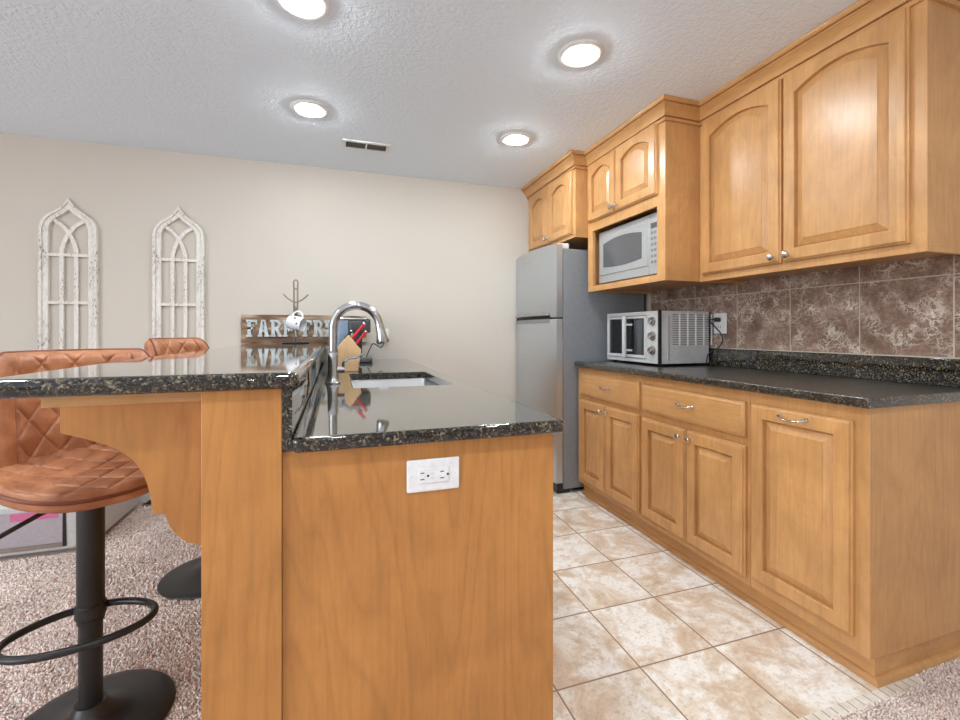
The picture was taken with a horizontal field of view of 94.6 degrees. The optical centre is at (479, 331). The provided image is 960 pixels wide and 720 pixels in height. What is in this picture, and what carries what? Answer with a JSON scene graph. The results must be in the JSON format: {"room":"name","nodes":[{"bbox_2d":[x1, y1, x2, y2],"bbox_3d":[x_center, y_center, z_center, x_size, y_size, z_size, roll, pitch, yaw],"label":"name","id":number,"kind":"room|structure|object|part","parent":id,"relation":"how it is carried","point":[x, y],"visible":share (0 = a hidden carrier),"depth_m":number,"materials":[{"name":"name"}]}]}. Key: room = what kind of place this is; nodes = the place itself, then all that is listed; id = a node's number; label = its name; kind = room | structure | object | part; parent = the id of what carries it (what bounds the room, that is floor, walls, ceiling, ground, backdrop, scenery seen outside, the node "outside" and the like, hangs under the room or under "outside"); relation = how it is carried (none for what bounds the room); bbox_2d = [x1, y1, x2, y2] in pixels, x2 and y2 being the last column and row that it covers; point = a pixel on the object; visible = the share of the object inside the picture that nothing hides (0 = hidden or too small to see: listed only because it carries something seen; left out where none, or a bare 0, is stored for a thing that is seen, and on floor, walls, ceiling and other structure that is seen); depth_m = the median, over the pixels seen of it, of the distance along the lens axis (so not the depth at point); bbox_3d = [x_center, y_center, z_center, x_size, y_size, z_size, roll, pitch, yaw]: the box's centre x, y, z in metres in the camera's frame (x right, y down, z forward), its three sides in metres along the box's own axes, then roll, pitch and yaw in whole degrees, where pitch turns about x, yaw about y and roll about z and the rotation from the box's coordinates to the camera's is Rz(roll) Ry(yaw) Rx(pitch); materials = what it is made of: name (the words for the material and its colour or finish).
{"room":"kitchen","nodes":[
{"label":"kitchen","id":0,"kind":"room"},
{"bbox_2d":[0,133,528,401],"bbox_3d":[-2.225,-0.003,2.979,7.003,2.415,0.100,0,0,-18],"label":"wall","id":1,"kind":"structure","parent":0,"point":[436,259],"depth_m":3.15,"materials":[{"name":"beige paint"}]},
{"bbox_2d":[38,198,98,349],"bbox_3d":[-2.592,-0.338,2.792,0.300,1.008,0.029,0,0,-18],"label":"wall decor","id":2,"kind":"object","parent":1,"relation":"attached to","point":[45,224],"visible":0.98,"depth_m":2.79,"materials":[{"name":"white paint"}]},
{"bbox_2d":[138,493,150,502],"bbox_3d":[-3.379,1.074,2.546,4.340,0.100,0.014,0,0,-18],"label":"baseboard","id":3,"kind":"structure","parent":1,"relation":"attached to","point":[144,498],"depth_m":2.92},
{"bbox_2d":[152,206,204,340],"bbox_3d":[-2.023,-0.337,2.976,0.300,1.008,0.029,0,0,-18],"label":"wall decor","id":4,"kind":"object","parent":1,"relation":"attached to","point":[157,259],"visible":0.96,"depth_m":2.97,"materials":[{"name":"white paint"}]},
{"bbox_2d":[0,0,857,188],"bbox_3d":[-0.857,-1.261,-1.082,6.903,0.100,8.670,0,0,-18],"label":"ceiling","id":5,"kind":"structure","parent":0,"point":[440,83],"depth_m":2.07,"materials":[{"name":"white paint"}]},
{"bbox_2d":[274,0,330,20],"bbox_3d":[-0.652,-1.199,1.620,0.200,0.024,0.200,0,0,-18],"label":"recessed light","id":6,"kind":"object","parent":5,"relation":"in","point":[311,10],"visible":1,"depth_m":1.64,"materials":[{"name":"white glass"}]},
{"bbox_2d":[290,99,328,117],"bbox_3d":[-0.925,-1.199,2.409,0.200,0.024,0.200,0,0,-18],"label":"recessed light","id":7,"kind":"object","parent":5,"relation":"in","point":[306,108],"visible":1,"depth_m":2.38,"materials":[{"name":"white"}]},
{"bbox_2d":[342,139,389,152],"bbox_3d":[-0.741,-1.207,2.881,0.294,0.008,0.128,0,0,-18],"label":"ceiling vent","id":8,"kind":"object","parent":5,"relation":"in","point":[347,143],"visible":1,"depth_m":2.88,"materials":[{"name":"grey plastic"}]},
{"bbox_2d":[500,132,531,145],"bbox_3d":[0.226,-1.199,2.784,0.200,0.024,0.200,0,0,-18],"label":"recessed light","id":9,"kind":"object","parent":5,"relation":"in","point":[513,138],"visible":1,"depth_m":2.76,"materials":[{"name":"white"}]},
{"bbox_2d":[558,39,604,67],"bbox_3d":[0.440,-1.199,1.932,0.200,0.024,0.200,0,0,-18],"label":"recessed light","id":10,"kind":"object","parent":5,"relation":"in","point":[581,53],"visible":1,"depth_m":1.91,"materials":[{"name":"white"}]},
{"bbox_2d":[0,502,959,719],"bbox_3d":[-0.920,1.166,-1.050,6.803,0.076,8.570,0,0,-18],"label":"floor","id":11,"kind":"structure","parent":0,"point":[71,550],"depth_m":1.72,"materials":[{"name":"beige carpet"}]},
{"bbox_2d":[0,496,139,556],"bbox_3d":[-2.694,0.984,2.394,1.278,0.256,0.693,0,0,-18],"label":"storage bin","id":12,"kind":"object","parent":11,"relation":"on","point":[48,532],"visible":0.35,"depth_m":2.21,"materials":[{"name":"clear plastic"}]},
{"bbox_3d":[-2.573,0.976,2.084,0.988,0.173,0.012,0,0,-18],"label":"panel","id":13,"kind":"part","parent":12,"relation":"part of","materials":[{"name":"plastic"}]},
{"bbox_2d":[0,348,175,719],"bbox_3d":[-1.128,0.589,1.277,0.459,1.066,0.427,0,0,38],"label":"bar stool","id":14,"kind":"object","parent":11,"relation":"on","point":[44,470],"visible":0.7,"depth_m":1.25,"materials":[{"name":"brown leather"}]},
{"bbox_3d":[-1.136,0.482,1.138,0.018,0.059,0.205,0,0,18],"label":"lift lever","id":15,"kind":"part","parent":14,"relation":"part of","materials":[{"name":"black metal"}]},
{"bbox_3d":[-1.244,0.239,1.367,0.162,0.357,0.386,0,0,38],"label":"backrest","id":16,"kind":"part","parent":14,"relation":"part of","materials":[{"name":"orange leather"}]},
{"bbox_3d":[-1.111,0.402,1.264,0.403,0.102,0.413,0,0,38],"label":"seat","id":17,"kind":"part","parent":14,"relation":"part of","materials":[{"name":"orange leather"}]},
{"bbox_2d":[144,338,209,599],"bbox_3d":[-1.264,0.576,2.047,0.462,1.092,0.430,0,0,0],"label":"bar stool","id":18,"kind":"object","parent":11,"relation":"on","point":[183,582],"visible":0.11,"depth_m":1.98,"materials":[{"name":"brown leather"}]},
{"bbox_3d":[-1.412,0.213,2.046,0.162,0.357,0.386,0,0,0],"label":"backrest","id":19,"kind":"part","parent":18,"relation":"part of","materials":[{"name":"orange leather"}]},
{"bbox_2d":[41,389,552,719],"bbox_3d":[-0.688,0.618,2.103,1.011,1.010,2.514,0,0,-18],"label":"base cabinet","id":20,"kind":"object","parent":11,"relation":"on","point":[331,590],"visible":0.81,"depth_m":0.93,"materials":[{"name":"brown wood"}]},
{"bbox_2d":[0,342,326,398],"bbox_3d":[-0.982,0.096,1.995,0.500,0.033,2.536,0,0,-18],"label":"countertop","id":21,"kind":"structure","parent":20,"relation":"on","point":[250,366],"depth_m":0.86,"materials":[{"name":"stone"}]},
{"bbox_2d":[282,279,309,343],"bbox_3d":[-1.241,-0.136,2.983,0.174,0.432,0.174,0,0,-18],"label":"mug tree","id":22,"kind":"object","parent":21,"relation":"on","point":[295,308],"visible":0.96,"depth_m":2.98,"materials":[{"name":"black metal"}]},
{"bbox_3d":[-1.241,-0.141,2.983,0.037,0.422,0.010,0,0,-18],"label":"post","id":23,"kind":"part","parent":22,"relation":"part of","materials":[{"name":"brown metal"}]},
{"bbox_2d":[286,310,306,331],"bbox_3d":[-1.213,-0.070,2.919,0.119,0.140,0.094,0,0,7],"label":"coffee mug","id":24,"kind":"object","parent":22,"relation":"hanging from","point":[297,323],"visible":1,"depth_m":2.89,"materials":[{"name":"white ceramic"}]},
{"bbox_2d":[241,315,366,342],"bbox_3d":[-1.262,-0.019,3.216,0.849,0.197,0.035,0,0,-18],"label":"wooden sign","id":25,"kind":"object","parent":21,"relation":"on","point":[254,328],"visible":0.53,"depth_m":3.16,"materials":[{"name":"dark brown stained wood"},{"name":"galvanised metal"}]},
{"bbox_3d":[-0.480,0.618,0.920,0.140,1.010,0.134,0,0,-18],"label":"post","id":26,"kind":"part","parent":20,"relation":"part of","materials":[{"name":"brown wood"}]},
{"bbox_2d":[282,349,324,451],"bbox_3d":[-0.771,0.177,2.076,0.019,0.127,2.512,0,0,-18],"label":"granite riser","id":27,"kind":"object","parent":20,"relation":"attached to","point":[294,400],"visible":0.7,"depth_m":0.96,"materials":[{"name":"black stone"}]},
{"bbox_3d":[-0.201,0.682,0.957,0.413,0.882,0.012,0,0,-18],"label":"panel","id":28,"kind":"part","parent":20,"relation":"part of","materials":[{"name":"brown wood"}]},
{"bbox_2d":[292,358,562,452],"bbox_3d":[-0.473,0.225,2.162,0.600,0.030,2.532,0,0,-18],"label":"countertop","id":29,"kind":"structure","parent":20,"relation":"on","point":[341,416],"depth_m":1.12,"materials":[{"name":"stone"}]},
{"bbox_2d":[338,335,360,371],"bbox_3d":[-0.695,0.114,2.356,0.118,0.191,0.100,0,0,-18],"label":"knife block","id":30,"kind":"object","parent":29,"relation":"on","point":[347,347],"visible":0.84,"depth_m":2.31,"materials":[{"name":"brown wood"}]},
{"bbox_2d":[351,323,365,338],"bbox_3d":[-0.673,0.032,2.347,0.133,0.160,0.018,0,0,-18],"label":"kitchen knife","id":31,"kind":"object","parent":30,"relation":"in","point":[363,324],"visible":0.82,"depth_m":2.35,"materials":[{"name":"red plastic"}]},
{"bbox_2d":[356,330,367,344],"bbox_3d":[-0.654,0.062,2.353,0.114,0.141,0.018,0,0,-18],"label":"kitchen knife","id":32,"kind":"object","parent":30,"relation":"in","point":[365,332],"visible":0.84,"depth_m":2.36,"materials":[{"name":"red plastic"}]},
{"bbox_2d":[337,316,372,362],"bbox_3d":[-0.868,0.053,3.062,0.235,0.314,0.200,0,0,-18],"label":"coffee maker","id":33,"kind":"object","parent":29,"relation":"on","point":[353,323],"visible":0.57,"depth_m":2.98,"materials":[{"name":"grey plastic"}]},
{"bbox_3d":[-0.941,0.051,3.043,0.084,0.266,0.170,0,0,-18],"label":"water tank","id":34,"kind":"part","parent":33,"relation":"part of","materials":[{"name":"blue plastic"}]},
{"bbox_3d":[-0.886,-0.085,3.061,0.200,0.020,0.180,0,0,-18],"label":"lid","id":35,"kind":"part","parent":33,"relation":"part of","materials":[{"name":"silver metal"}]},
{"bbox_2d":[366,343,383,356],"bbox_3d":[-0.773,0.117,3.292,0.037,0.150,0.238,0,0,23],"label":"power cord","id":36,"kind":"object","parent":33,"relation":"attached to","point":[372,343],"visible":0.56,"depth_m":3.27,"materials":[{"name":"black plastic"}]},
{"bbox_2d":[325,302,388,383],"bbox_3d":[-0.501,0.044,1.814,0.255,0.333,0.062,0,0,-12],"label":"kitchen faucet","id":37,"kind":"object","parent":29,"relation":"on","point":[333,370],"visible":1,"depth_m":1.79,"materials":[{"name":"silver metal"}]},
{"bbox_3d":[-0.531,0.129,1.810,0.104,0.081,0.029,0,0,-14],"label":"lever handle","id":38,"kind":"part","parent":37,"relation":"part of","materials":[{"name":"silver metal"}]},
{"bbox_2d":[351,377,438,387],"bbox_3d":[-0.378,0.333,1.980,0.418,0.184,0.628,0,0,-18],"label":"sink","id":39,"kind":"object","parent":29,"relation":"in","point":[391,382],"visible":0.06,"depth_m":2.26,"materials":[{"name":"grey metal"}]},
{"bbox_2d":[407,456,458,492],"bbox_3d":[-0.102,0.316,0.977,0.118,0.071,0.009,0,0,-18],"label":"wall outlet","id":40,"kind":"object","parent":20,"relation":"attached to","point":[423,475],"visible":1,"depth_m":0.97,"materials":[{"name":"white plastic"}]},
{"bbox_2d":[418,466,448,483],"bbox_3d":[-0.102,0.316,0.975,0.068,0.033,0.003,0,0,-18],"label":"receptacle","id":41,"kind":"object","parent":40,"relation":"attached to","point":[426,474],"depth_m":0.97,"materials":[{"name":"white plastic"}]},
{"bbox_3d":[0.086,0.682,1.049,0.189,0.882,0.012,0,0,-18],"label":"panel","id":42,"kind":"part","parent":20,"relation":"part of","materials":[{"name":"brown wood"}]},
{"bbox_2d":[0,502,959,719],"bbox_3d":[-1.020,1.122,1.160,5.619,0.012,4.085,0,0,-18],"label":"carpet","id":43,"kind":"object","parent":11,"relation":"on","point":[923,692],"visible":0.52,"depth_m":1.66,"materials":[{"name":"beige carpet"}]},
{"bbox_2d":[553,488,952,719],"bbox_3d":[0.559,1.126,2.498,1.803,0.003,2.532,0,0,-18],"label":"floor tile","id":44,"kind":"structure","parent":11,"relation":"on","point":[640,632],"depth_m":1.59,"materials":[{"name":"beige tile"}]},
{"bbox_2d":[515,243,643,492],"bbox_3d":[0.730,0.255,3.488,0.793,1.737,0.717,0,0,-18],"label":"refrigerator","id":45,"kind":"object","parent":44,"relation":"on","point":[560,323],"visible":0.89,"depth_m":3.12,"materials":[{"name":"grey paint"}]},
{"bbox_3d":[0.385,-0.122,3.396,0.080,0.020,0.625,0,0,-18],"label":"handle","id":46,"kind":"part","parent":45,"relation":"part of","materials":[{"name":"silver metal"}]},
{"bbox_3d":[0.390,-0.075,3.398,0.068,0.026,0.625,0,0,-18],"label":"handle","id":47,"kind":"part","parent":45,"relation":"part of","materials":[{"name":"grey plastic"}]},
{"bbox_3d":[0.415,0.481,3.386,0.096,1.137,0.717,0,0,-18],"label":"fresh food door","id":48,"kind":"part","parent":45,"relation":"part of","materials":[{"name":"silver metal"}]},
{"bbox_3d":[0.415,-0.352,3.386,0.096,0.508,0.717,0,0,-18],"label":"freezer door","id":49,"kind":"part","parent":45,"relation":"part of","materials":[{"name":"silver metal"}]},
{"bbox_2d":[579,367,648,530],"bbox_3d":[1.046,0.682,2.835,0.642,0.882,0.680,0,0,-18],"label":"base cabinet","id":50,"kind":"object","parent":44,"relation":"on","point":[610,403],"visible":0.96,"depth_m":2.68,"materials":[{"name":"brown wood"}]},
{"bbox_3d":[0.733,0.734,2.886,0.022,0.544,0.296,0,0,-18],"label":"door","id":51,"kind":"part","parent":50,"relation":"part of","materials":[{"name":"brown wood"}]},
{"bbox_3d":[0.785,0.355,2.732,0.020,0.151,0.614,0,0,-18],"label":"drawer","id":52,"kind":"part","parent":50,"relation":"part of","materials":[{"name":"brown wood"}]},
{"bbox_3d":[0.829,0.734,2.591,0.022,0.544,0.314,0,0,-18],"label":"door","id":53,"kind":"part","parent":50,"relation":"part of","materials":[{"name":"brown wood"}]},
{"bbox_2d":[575,360,959,408],"bbox_3d":[1.225,0.223,2.311,0.628,0.034,1.782,0,0,-18],"label":"countertop","id":54,"kind":"structure","parent":50,"relation":"on","point":[854,392],"depth_m":1.76,"materials":[{"name":"stone"}]},
{"bbox_2d":[607,310,711,365],"bbox_3d":[1.130,0.040,2.881,0.437,0.332,0.524,0,0,-18],"label":"toaster oven","id":55,"kind":"object","parent":54,"relation":"on","point":[659,337],"visible":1,"depth_m":2.67,"materials":[{"name":"silver metal"}]},
{"bbox_3d":[0.950,0.034,2.874,0.010,0.260,0.388,0,0,-18],"label":"door","id":56,"kind":"part","parent":55,"relation":"part of","materials":[{"name":"silver metal"}]},
{"bbox_3d":[0.939,0.034,2.828,0.042,0.264,0.058,0,0,-18],"label":"handle","id":57,"kind":"part","parent":55,"relation":"part of","materials":[{"name":"silver metal"}]},
{"bbox_3d":[0.951,0.032,2.875,0.003,0.228,0.360,0,0,-18],"label":"glass","id":58,"kind":"part","parent":55,"relation":"part of","materials":[{"name":"black glass"}]},
{"bbox_3d":[0.971,0.034,2.832,0.012,0.312,0.520,0,0,-18],"label":"frame","id":59,"kind":"part","parent":55,"relation":"part of","materials":[{"name":"silver metal"}]},
{"bbox_3d":[1.015,0.112,2.628,0.028,0.054,0.054,0,0,-18],"label":"knob","id":60,"kind":"part","parent":55,"relation":"part of","materials":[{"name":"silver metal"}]},
{"bbox_3d":[1.015,0.026,2.628,0.028,0.054,0.054,0,0,-18],"label":"knob","id":61,"kind":"part","parent":55,"relation":"part of","materials":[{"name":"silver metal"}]},
{"bbox_3d":[1.015,-0.062,2.628,0.028,0.054,0.054,0,0,-18],"label":"knob","id":62,"kind":"part","parent":55,"relation":"part of","materials":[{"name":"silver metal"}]},
{"bbox_3d":[1.034,0.034,2.637,0.013,0.268,0.110,0,0,-18],"label":"control panel","id":63,"kind":"part","parent":55,"relation":"part of","materials":[{"name":"silver metal"}]},
{"bbox_2d":[672,313,711,345],"bbox_3d":[1.277,-0.012,2.656,0.296,0.192,0.004,0,0,-18],"label":"vent","id":64,"kind":"object","parent":55,"relation":"attached to","point":[688,329],"depth_m":2.65,"materials":[{"name":"grey metal"}]},
{"bbox_2d":[706,317,722,364],"bbox_3d":[1.413,0.059,2.655,0.040,0.286,0.099,0,0,-38],"label":"power cord","id":65,"kind":"object","parent":55,"relation":"attached to","point":[716,319],"visible":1,"depth_m":2.64,"materials":[{"name":"black plastic"}]},
{"bbox_2d":[692,348,959,387],"bbox_3d":[1.514,0.154,2.404,0.020,0.104,1.782,0,0,-18],"label":"granite upstand","id":66,"kind":"object","parent":54,"relation":"on","point":[916,370],"visible":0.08,"depth_m":1.97,"materials":[{"name":"black stone"}]},
{"bbox_2d":[581,490,959,687],"bbox_3d":[1.250,1.114,2.326,0.569,0.019,1.775,0,0,-18],"label":"trim","id":67,"kind":"structure","parent":50,"relation":"attached to","point":[884,679],"depth_m":1.58,"materials":[{"name":"brown wood"}]},
{"bbox_2d":[642,376,757,600],"bbox_3d":[1.253,0.682,2.196,0.642,0.882,0.663,0,0,-18],"label":"base cabinet","id":68,"kind":"object","parent":44,"relation":"on","point":[696,438],"visible":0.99,"depth_m":2.02,"materials":[{"name":"brown wood"}]},
{"bbox_3d":[0.935,0.736,2.264,0.022,0.533,0.316,0,0,-18],"label":"door","id":69,"kind":"part","parent":68,"relation":"part of","materials":[{"name":"brown wood"}]},
{"bbox_3d":[0.951,0.506,2.135,0.030,0.031,0.031,0,0,-18],"label":"knob","id":70,"kind":"part","parent":68,"relation":"part of","materials":[{"name":"silver metal"}]},
{"bbox_3d":[0.962,0.354,2.102,0.030,0.022,0.108,0,0,-18],"label":"handle","id":71,"kind":"part","parent":68,"relation":"part of","materials":[{"name":"silver metal"}]},
{"bbox_3d":[0.971,0.506,2.072,0.030,0.031,0.031,0,0,-18],"label":"knob","id":72,"kind":"part","parent":68,"relation":"part of","materials":[{"name":"silver metal"}]},
{"bbox_3d":[0.986,0.359,2.109,0.020,0.145,0.634,0,0,-18],"label":"drawer","id":73,"kind":"part","parent":68,"relation":"part of","materials":[{"name":"brown wood"}]},
{"bbox_3d":[1.034,0.736,1.957,0.022,0.533,0.317,0,0,-18],"label":"door","id":74,"kind":"part","parent":68,"relation":"part of","materials":[{"name":"brown wood"}]},
{"bbox_2d":[751,392,959,675],"bbox_3d":[1.421,0.682,1.679,0.642,0.882,0.424,0,0,-18],"label":"base cabinet","id":75,"kind":"object","parent":44,"relation":"on","point":[855,511],"visible":0.98,"depth_m":1.49,"materials":[{"name":"brown wood"}]},
{"bbox_3d":[1.124,0.317,1.602,0.030,0.022,0.113,0,0,-18],"label":"handle","id":76,"kind":"part","parent":75,"relation":"part of","materials":[{"name":"silver metal"}]},
{"bbox_3d":[1.148,0.638,1.605,0.022,0.699,0.368,0,0,-18],"label":"door","id":77,"kind":"part","parent":75,"relation":"part of","materials":[{"name":"brown wood"}]},
{"bbox_2d":[796,677,924,719],"bbox_3d":[0.763,1.126,1.214,1.400,0.003,0.036,0,0,-18],"label":"trim","id":78,"kind":"structure","parent":11,"relation":"on","point":[858,702],"depth_m":1.35,"materials":[{"name":"tile"}]},
{"bbox_2d":[644,294,950,358],"bbox_3d":[2.379,-0.003,-0.034,0.100,2.415,8.470,0,0,-18],"label":"wall","id":79,"kind":"structure","parent":0,"point":[647,297],"depth_m":3.28,"materials":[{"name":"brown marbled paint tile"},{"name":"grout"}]},
{"bbox_2d":[521,150,587,251],"bbox_3d":[0.811,-0.930,3.460,0.704,0.559,0.852,0,0,-18],"label":"upper cabinet","id":80,"kind":"object","parent":79,"relation":"attached to","point":[557,197],"visible":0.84,"depth_m":3.21,"materials":[{"name":"brown wood"}]},
{"bbox_3d":[0.473,-0.897,3.566,0.022,0.443,0.346,0,0,-18],"label":"door","id":81,"kind":"part","parent":80,"relation":"part of","materials":[{"name":"brown wood"}]},
{"bbox_3d":[0.558,-1.164,3.378,0.171,0.092,0.852,0,0,-18],"label":"crown","id":82,"kind":"part","parent":80,"relation":"part of","materials":[{"name":"brown wood"}]},
{"bbox_3d":[0.581,-0.897,3.234,0.022,0.443,0.340,0,0,-18],"label":"door","id":83,"kind":"part","parent":80,"relation":"part of","materials":[{"name":"brown wood"}]},
{"bbox_2d":[584,94,715,293],"bbox_3d":[1.095,-0.741,2.743,0.606,0.937,0.832,0,0,-18],"label":"upper cabinet","id":84,"kind":"object","parent":79,"relation":"attached to","point":[649,164],"visible":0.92,"depth_m":2.42,"materials":[{"name":"brown wood"}]},
{"bbox_3d":[0.794,-0.941,2.895,0.022,0.394,0.316,0,0,-18],"label":"door","id":85,"kind":"part","parent":84,"relation":"part of","materials":[{"name":"brown wood"}]},
{"bbox_2d":[599,212,656,283],"bbox_3d":[1.102,-0.489,2.787,0.426,0.358,0.613,0,0,-18],"label":"microwave","id":86,"kind":"object","parent":84,"relation":"in","point":[627,251],"visible":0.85,"depth_m":2.69,"materials":[{"name":"silver metal"}]},
{"bbox_3d":[0.994,-0.496,2.482,0.020,0.344,0.100,0,0,-18],"label":"control panel","id":87,"kind":"part","parent":86,"relation":"part of","materials":[{"name":"silver metal"}]},
{"bbox_3d":[0.875,-0.494,2.711,0.020,0.443,0.758,0,0,-18],"label":"frame","id":88,"kind":"part","parent":84,"relation":"part of","materials":[{"name":"brown wood"}]},
{"bbox_3d":[0.900,-0.941,2.568,0.022,0.394,0.361,0,0,-18],"label":"door","id":89,"kind":"part","parent":84,"relation":"part of","materials":[{"name":"brown wood"}]},
{"bbox_3d":[0.951,-1.164,2.696,0.302,0.092,0.832,0,0,-18],"label":"crown","id":90,"kind":"part","parent":84,"relation":"part of","materials":[{"name":"brown wood"}]},
{"bbox_2d":[651,255,959,358],"bbox_3d":[1.536,-0.102,2.389,0.011,0.407,1.800,0,0,-18],"label":"wall tile","id":91,"kind":"structure","parent":79,"relation":"attached to","point":[908,308],"depth_m":2.01,"materials":[{"name":"brown tile"}]},
{"bbox_2d":[714,313,726,333],"bbox_3d":[1.439,-0.049,2.655,0.009,0.123,0.092,0,0,-18],"label":"wall outlet","id":92,"kind":"object","parent":91,"relation":"attached to","point":[721,326],"visible":0.79,"depth_m":2.64,"materials":[{"name":"white plastic"}]},
{"bbox_2d":[699,0,959,283],"bbox_3d":[1.472,-0.740,1.951,0.377,0.940,1.052,0,0,-18],"label":"upper cabinet","id":93,"kind":"object","parent":79,"relation":"attached to","point":[839,148],"visible":1,"depth_m":1.72,"materials":[{"name":"brown wood"}]},
{"bbox_3d":[1.268,-0.716,2.175,0.022,0.823,0.446,0,0,-18],"label":"door","id":94,"kind":"part","parent":93,"relation":"part of","materials":[{"name":"brown wood"}]},
{"bbox_3d":[1.303,-0.333,1.985,0.030,0.031,0.031,0,0,-18],"label":"knob","id":95,"kind":"part","parent":93,"relation":"part of","materials":[{"name":"silver metal"}]},
{"bbox_3d":[1.325,-0.333,1.918,0.030,0.031,0.031,0,0,-18],"label":"knob","id":96,"kind":"part","parent":93,"relation":"part of","materials":[{"name":"silver metal"}]},
{"bbox_3d":[1.472,-1.164,1.951,0.377,0.092,1.051,0,0,-18],"label":"crown","id":97,"kind":"part","parent":93,"relation":"part of","materials":[{"name":"brown wood"}]},
{"bbox_3d":[1.409,-0.716,1.739,0.022,0.823,0.451,0,0,-18],"label":"door","id":98,"kind":"part","parent":93,"relation":"part of","materials":[{"name":"brown wood"}]}
]}

